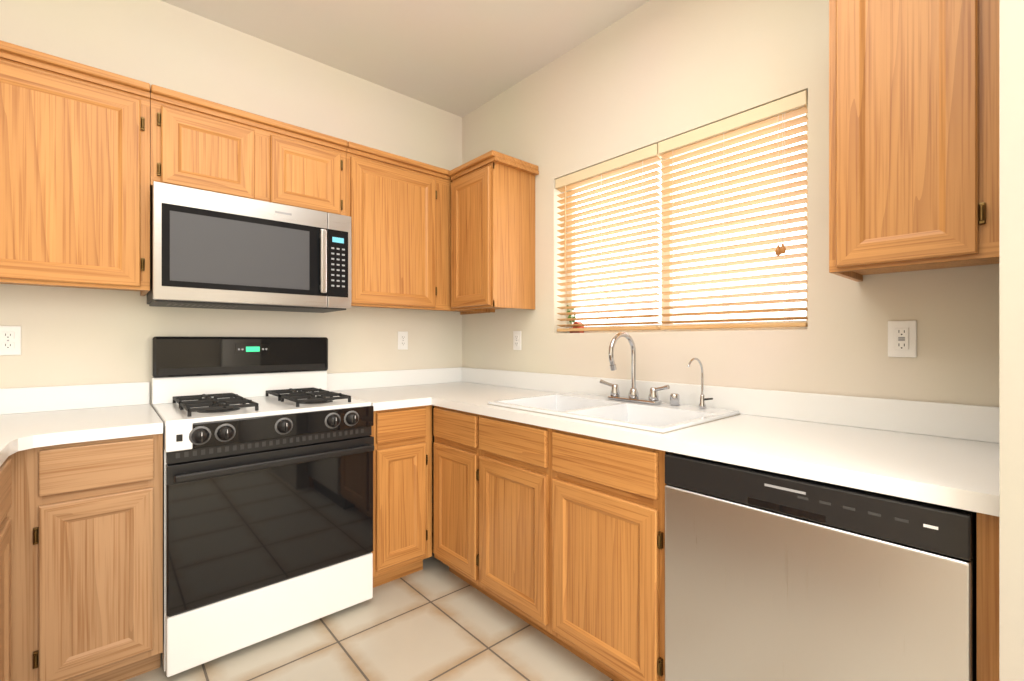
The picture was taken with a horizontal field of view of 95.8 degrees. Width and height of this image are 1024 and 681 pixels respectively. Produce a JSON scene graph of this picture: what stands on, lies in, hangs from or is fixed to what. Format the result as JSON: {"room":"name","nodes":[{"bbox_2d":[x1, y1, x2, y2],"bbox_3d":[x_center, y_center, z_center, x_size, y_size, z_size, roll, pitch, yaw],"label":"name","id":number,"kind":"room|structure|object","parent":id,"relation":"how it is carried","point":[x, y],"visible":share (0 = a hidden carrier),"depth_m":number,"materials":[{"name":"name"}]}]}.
{"room":"kitchen","nodes":[
{"label":"kitchen","id":0,"kind":"room"},
{"bbox_2d":[0,0,461,502],"bbox_3d":[-1.415,-0.180,2.392,3.000,2.760,0.140,0,0,-41],"label":"wall","id":1,"kind":"structure","parent":0,"point":[77,336],"depth_m":2.23,"materials":[{"name":"beige paint"}]},
{"bbox_2d":[0,326,20,354],"bbox_3d":[-1.965,0.000,1.806,0.070,0.115,0.010,0,0,-41],"label":"electrical outlet","id":2,"kind":"object","parent":1,"relation":"attached to","point":[10,340],"visible":1,"depth_m":1.81,"materials":[{"name":"white plastic"}]},
{"bbox_2d":[0,40,149,295],"bbox_3d":[-1.905,-0.608,1.633,0.975,0.815,0.345,0,0,-41],"label":"upper cabinet","id":3,"kind":"object","parent":1,"relation":"attached to","point":[74,174],"visible":1,"depth_m":1.69,"materials":[{"name":"brown wood"}]},
{"bbox_2d":[150,84,347,215],"bbox_3d":[-1.242,-0.819,2.217,0.790,0.393,0.345,0,0,-41],"label":"upper cabinet","id":4,"kind":"object","parent":1,"relation":"attached to","point":[200,143],"visible":0.94,"depth_m":2.04,"materials":[{"name":"brown wood"}]},
{"bbox_2d":[147,181,350,312],"bbox_3d":[-1.212,-0.386,2.183,0.784,0.465,0.436,0,0,-41],"label":"microwave","id":5,"kind":"object","parent":4,"relation":"attached to","point":[211,250],"visible":1,"depth_m":2.00,"materials":[{"name":"grey metal"}]},
{"bbox_2d":[398,331,407,349],"bbox_3d":[-0.690,0.000,2.930,0.070,0.115,0.010,0,0,-41],"label":"electrical outlet","id":6,"kind":"object","parent":1,"relation":"attached to","point":[402,340],"visible":1,"depth_m":2.93,"materials":[{"name":"white plastic"}]},
{"bbox_2d":[346,141,489,314],"bbox_3d":[-0.590,-0.598,2.792,0.945,0.835,0.345,0,0,-41],"label":"upper cabinet","id":7,"kind":"object","parent":1,"relation":"attached to","point":[398,210],"visible":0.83,"depth_m":2.55,"materials":[{"name":"brown wood"}]},
{"bbox_2d":[125,552,613,680],"bbox_3d":[0.185,1.250,0.576,3.000,0.100,4.980,0,0,-41],"label":"floor","id":8,"kind":"structure","parent":0,"point":[434,619],"depth_m":1.81,"materials":[{"name":"tile"}]},
{"bbox_2d":[0,458,10,680],"bbox_3d":[-1.536,0.762,0.959,0.637,0.876,0.651,0,0,-41],"label":"base cabinet","id":9,"kind":"object","parent":8,"relation":"on","point":[5,575],"visible":0.94,"depth_m":1.16,"materials":[{"name":"brown wood"}]},
{"bbox_2d":[0,387,47,465],"bbox_3d":[-1.360,0.255,0.799,0.690,0.138,2.317,0,0,-41],"label":"countertop","id":10,"kind":"structure","parent":9,"relation":"on","point":[24,420],"depth_m":1.63,"materials":[{"name":"white laminate"}]},
{"bbox_2d":[6,434,162,680],"bbox_3d":[-1.570,0.762,1.733,0.375,0.875,0.637,0,0,-41],"label":"base cabinet","id":11,"kind":"object","parent":8,"relation":"on","point":[86,561],"visible":0.9,"depth_m":1.49,"materials":[{"name":"brown wood"}]},
{"bbox_2d":[16,382,162,445],"bbox_3d":[-1.547,0.255,1.738,0.332,0.138,0.661,0,0,-41],"label":"countertop","id":12,"kind":"structure","parent":11,"relation":"on","point":[90,412],"depth_m":1.84,"materials":[{"name":"white laminate"}]},
{"bbox_2d":[151,336,373,676],"bbox_3d":[-1.107,0.591,2.072,0.760,1.218,0.697,0,0,-41],"label":"stove","id":13,"kind":"object","parent":8,"relation":"on","point":[268,446],"visible":1,"depth_m":1.86,"materials":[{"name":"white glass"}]},
{"bbox_2d":[370,405,431,587],"bbox_3d":[-0.729,0.762,2.475,0.331,0.875,0.637,0,0,-41],"label":"base cabinet","id":14,"kind":"object","parent":8,"relation":"on","point":[402,499],"visible":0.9,"depth_m":2.24,"materials":[{"name":"brown wood"}]},
{"bbox_2d":[327,370,431,410],"bbox_3d":[-0.735,0.255,2.465,0.308,0.138,0.642,0,0,-41],"label":"countertop","id":15,"kind":"structure","parent":14,"relation":"on","point":[385,390],"depth_m":2.66,"materials":[{"name":"white laminate"}]},
{"bbox_2d":[432,406,467,582],"bbox_3d":[-0.034,0.762,2.395,0.636,0.876,0.413,0,0,-41],"label":"base cabinet","id":16,"kind":"object","parent":8,"relation":"on","point":[450,426],"depth_m":2.21,"materials":[{"name":"brown wood"}]},
{"bbox_2d":[468,412,535,627],"bbox_3d":[0.228,0.762,2.098,0.636,0.876,0.499,0,0,-41],"label":"base cabinet","id":17,"kind":"object","parent":8,"relation":"on","point":[501,452],"depth_m":1.93,"materials":[{"name":"brown wood"}]},
{"bbox_2d":[536,426,670,680],"bbox_3d":[0.518,0.762,1.769,0.636,0.876,0.498,0,0,-41],"label":"base cabinet","id":18,"kind":"object","parent":8,"relation":"on","point":[557,536],"depth_m":1.54,"materials":[{"name":"brown wood"}]},
{"bbox_2d":[392,367,998,516],"bbox_3d":[0.273,0.255,2.042,0.644,0.138,2.611,0,0,-41],"label":"countertop","id":19,"kind":"structure","parent":18,"relation":"on","point":[945,454],"depth_m":1.39,"materials":[{"name":"white laminate"}]},
{"bbox_2d":[488,392,739,433],"bbox_3d":[0.386,0.367,1.926,0.557,0.191,0.867,0,0,-41],"label":"sink","id":20,"kind":"object","parent":19,"relation":"in","point":[662,418],"visible":0.29,"depth_m":1.91,"materials":[{"name":"white ceramic"}]},
{"bbox_2d":[600,332,678,405],"bbox_3d":[0.500,0.117,2.010,0.218,0.308,0.381,0,0,-41],"label":"faucet","id":21,"kind":"object","parent":19,"relation":"on","point":[653,397],"visible":1,"depth_m":2.02,"materials":[{"name":"silver metal"}]},
{"bbox_2d":[687,358,712,408],"bbox_3d":[0.732,0.169,1.807,0.129,0.204,0.055,0,0,-41],"label":"filter faucet","id":22,"kind":"object","parent":19,"relation":"on","point":[702,404],"visible":1,"depth_m":1.84,"materials":[{"name":"silver metal"}]},
{"bbox_2d":[665,452,976,680],"bbox_3d":[0.890,0.766,1.323,0.616,0.868,0.642,0,0,-41],"label":"dishwasher","id":23,"kind":"object","parent":8,"relation":"on","point":[771,576],"visible":0.92,"depth_m":1.08,"materials":[{"name":"grey metal"}]},
{"bbox_2d":[977,512,998,680],"bbox_3d":[1.136,0.762,1.083,0.617,0.875,0.031,0,0,-41],"label":"cabinet end panel","id":24,"kind":"object","parent":8,"relation":"on","point":[987,597],"visible":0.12,"depth_m":0.88,"materials":[{"name":"brown wood"}]},
{"bbox_2d":[160,0,649,116],"bbox_3d":[0.185,-1.610,0.576,3.000,0.100,4.980,0,0,-41],"label":"ceiling","id":25,"kind":"structure","parent":0,"point":[461,58],"depth_m":2.36,"materials":[{"name":"paint"}]},
{"bbox_2d":[462,0,998,406],"bbox_3d":[1.258,-0.180,1.522,0.140,2.760,4.700,0,0,-41],"label":"wall","id":26,"kind":"structure","parent":0,"point":[650,73],"depth_m":1.89,"materials":[{"name":"beige paint"}]},
{"bbox_2d":[449,150,538,311],"bbox_3d":[-0.111,-0.593,2.704,0.345,0.825,0.413,0,0,-41],"label":"upper cabinet","id":27,"kind":"object","parent":26,"relation":"attached to","point":[492,230],"visible":0.96,"depth_m":2.58,"materials":[{"name":"brown wood"}]},
{"bbox_2d":[513,331,520,349],"bbox_3d":[0.030,0.000,2.800,0.010,0.115,0.070,0,0,-41],"label":"electrical outlet","id":28,"kind":"object","parent":26,"relation":"attached to","point":[516,340],"visible":1,"depth_m":2.79,"materials":[{"name":"white plastic"}]},
{"bbox_2d":[567,305,583,332],"bbox_3d":[0.346,-0.121,2.579,0.042,0.160,0.131,0,0,-41],"label":"plant pot","id":29,"kind":"object","parent":26,"relation":"on","point":[576,322],"visible":0.5,"depth_m":2.55,"materials":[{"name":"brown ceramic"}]},
{"bbox_2d":[567,113,807,332],"bbox_3d":[0.737,-0.470,2.196,0.029,0.856,1.236,0,0,-41],"label":"window","id":30,"kind":"structure","parent":26,"relation":"in","point":[666,311],"depth_m":2.17,"materials":[{"name":"white plastic"}]},
{"bbox_2d":[555,90,807,331],"bbox_3d":[0.666,-0.473,2.134,0.058,0.847,1.228,0,0,-41],"label":"window blind","id":31,"kind":"object","parent":30,"relation":"attached to","point":[786,108],"visible":0.96,"depth_m":1.98,"materials":[{"name":"beige plastic"}]},
{"bbox_2d":[888,320,916,357],"bbox_3d":[1.220,-0.005,1.449,0.011,0.115,0.070,0,0,-41],"label":"electrical outlet","id":32,"kind":"object","parent":26,"relation":"attached to","point":[902,338],"visible":1,"depth_m":1.45,"materials":[{"name":"white plastic"}]},
{"bbox_2d":[829,0,998,281],"bbox_3d":[1.133,-0.635,1.293,0.345,0.880,0.349,0,0,-41],"label":"upper cabinet","id":33,"kind":"object","parent":26,"relation":"attached to","point":[913,135],"visible":0.83,"depth_m":1.18,"materials":[{"name":"brown wood"}]},
{"bbox_2d":[999,0,1023,680],"bbox_3d":[1.800,-0.180,0.256,0.719,2.760,2.083,0,0,-41],"label":"wall","id":34,"kind":"structure","parent":0,"point":[1011,340],"depth_m":0.79,"materials":[{"name":"beige paint"}]},
{"label":"outside","id":35,"kind":"structure","parent":0,"visible":0},
{"bbox_2d":[575,122,805,326],"bbox_3d":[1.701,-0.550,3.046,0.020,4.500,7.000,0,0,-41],"label":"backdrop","id":36,"kind":"structure","parent":35,"point":[755,298],"depth_m":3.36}
]}

